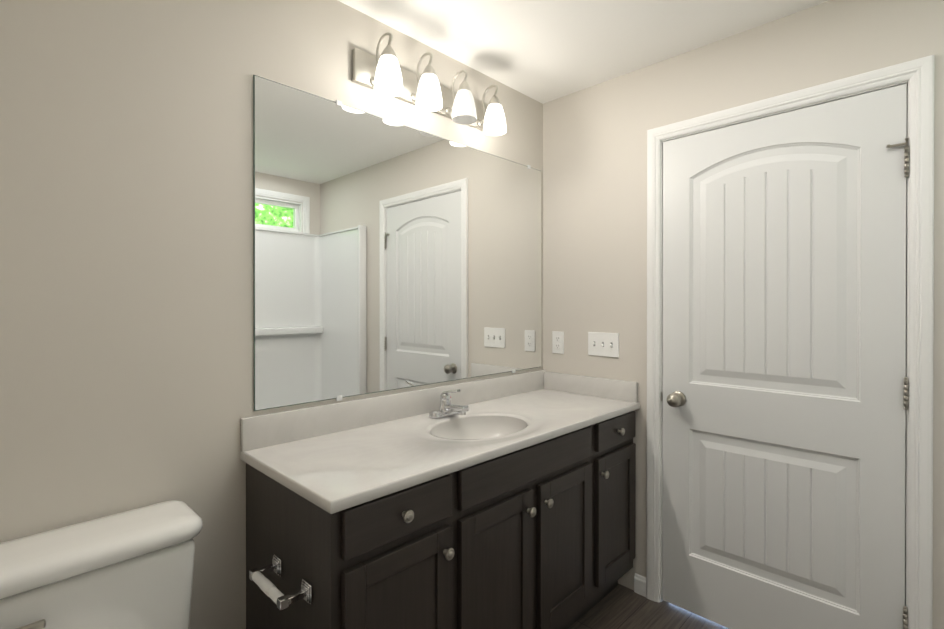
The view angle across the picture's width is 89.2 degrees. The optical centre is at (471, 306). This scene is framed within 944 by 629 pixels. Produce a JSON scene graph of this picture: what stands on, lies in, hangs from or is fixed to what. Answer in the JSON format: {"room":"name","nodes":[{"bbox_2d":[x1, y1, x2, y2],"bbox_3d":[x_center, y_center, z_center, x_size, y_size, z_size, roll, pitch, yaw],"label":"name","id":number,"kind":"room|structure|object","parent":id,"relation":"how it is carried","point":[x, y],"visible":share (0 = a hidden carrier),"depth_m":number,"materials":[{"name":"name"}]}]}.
{"room":"bathroom","nodes":[
{"label":"bathroom","id":0,"kind":"room"},
{"bbox_2d":[0,0,542,628],"bbox_3d":[-0.499,0.114,1.756,0.110,2.400,2.620,0,0,44],"label":"wall","id":1,"kind":"structure","parent":0,"point":[126,254],"depth_m":1.30,"materials":[{"name":"grey paint"}]},
{"bbox_2d":[253,75,540,410],"bbox_3d":[-0.154,-0.200,2.020,0.009,1.061,1.494,0,0,44],"label":"mirror","id":2,"kind":"object","parent":1,"relation":"attached to","point":[388,255],"visible":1,"depth_m":1.81,"materials":[{"name":"clear glass"}]},
{"bbox_2d":[352,32,505,135],"bbox_3d":[-0.121,-0.881,1.939,0.166,0.212,0.730,0,0,44],"label":"sconce","id":3,"kind":"object","parent":1,"relation":"attached to","point":[385,74],"visible":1,"depth_m":1.88,"materials":[{"name":"white glass"}]},
{"bbox_2d":[338,0,829,103],"bbox_3d":[0.414,-1.113,0.855,2.670,0.060,2.620,0,0,44],"label":"ceiling","id":4,"kind":"structure","parent":0,"point":[543,51],"depth_m":1.88,"materials":[{"name":"white paint"}]},
{"bbox_2d":[568,584,728,628],"bbox_3d":[0.414,1.347,0.864,2.670,0.060,2.620,0,0,44],"label":"floor","id":5,"kind":"structure","parent":0,"point":[619,606],"depth_m":2.03,"materials":[{"name":"brown wood"}]},
{"bbox_2d":[0,500,202,628],"bbox_3d":[-0.715,0.920,0.926,0.727,0.794,0.464,0,0,44],"label":"toilet","id":6,"kind":"object","parent":5,"relation":"on","point":[131,569],"visible":1,"depth_m":1.08,"materials":[{"name":"white ceramic"}]},
{"bbox_2d":[240,370,639,628],"bbox_3d":[0.016,0.826,1.799,0.566,0.975,1.616,0,0,44],"label":"bathroom vanity","id":7,"kind":"object","parent":5,"relation":"on","point":[507,502],"visible":1,"depth_m":1.49,"materials":[{"name":"black wood"}]},
{"bbox_2d":[429,389,468,417],"bbox_3d":[-0.075,0.381,1.911,0.148,0.112,0.158,0,0,44],"label":"faucet","id":8,"kind":"object","parent":7,"relation":"on","point":[447,407],"visible":1,"depth_m":1.90,"materials":[{"name":"silver metal"}]},
{"bbox_2d":[543,0,943,628],"bbox_3d":[1.333,0.114,1.716,2.560,2.400,0.110,0,0,44],"label":"wall","id":9,"kind":"structure","parent":0,"point":[593,208],"depth_m":2.18,"materials":[{"name":"grey paint"}]},
{"bbox_2d":[552,331,563,353],"bbox_3d":[0.449,0.186,2.501,0.070,0.115,0.008,0,0,44],"label":"electrical outlet plate","id":10,"kind":"object","parent":9,"relation":"attached to","point":[557,342],"visible":1,"depth_m":2.50,"materials":[{"name":"white plastic"}]},
{"bbox_2d":[588,332,618,356],"bbox_3d":[0.631,0.181,2.315,0.163,0.115,0.018,0,0,44],"label":"switch plate","id":11,"kind":"object","parent":9,"relation":"attached to","point":[603,344],"visible":1,"depth_m":2.31,"materials":[{"name":"white plastic"}]},
{"bbox_2d":[634,573,645,596],"bbox_3d":[0.147,1.274,1.125,1.702,0.083,2.400,0,0,44],"label":"baseboard","id":12,"kind":"structure","parent":9,"relation":"attached to","point":[640,584],"depth_m":2.19,"materials":[{"name":"white paint"}]},
{"bbox_2d":[661,84,908,628],"bbox_3d":[1.117,0.286,1.827,0.810,2.030,0.114,0,0,44],"label":"door","id":13,"kind":"structure","parent":9,"relation":"in","point":[785,393],"depth_m":1.79,"materials":[{"name":"white paint"}]},
{"bbox_2d":[646,55,933,628],"bbox_3d":[1.160,0.260,1.874,0.930,2.107,0.128,0,0,44],"label":"door frame","id":14,"kind":"structure","parent":9,"relation":"attached to","point":[918,73],"depth_m":1.55,"materials":[{"name":"white paint"}]}
]}

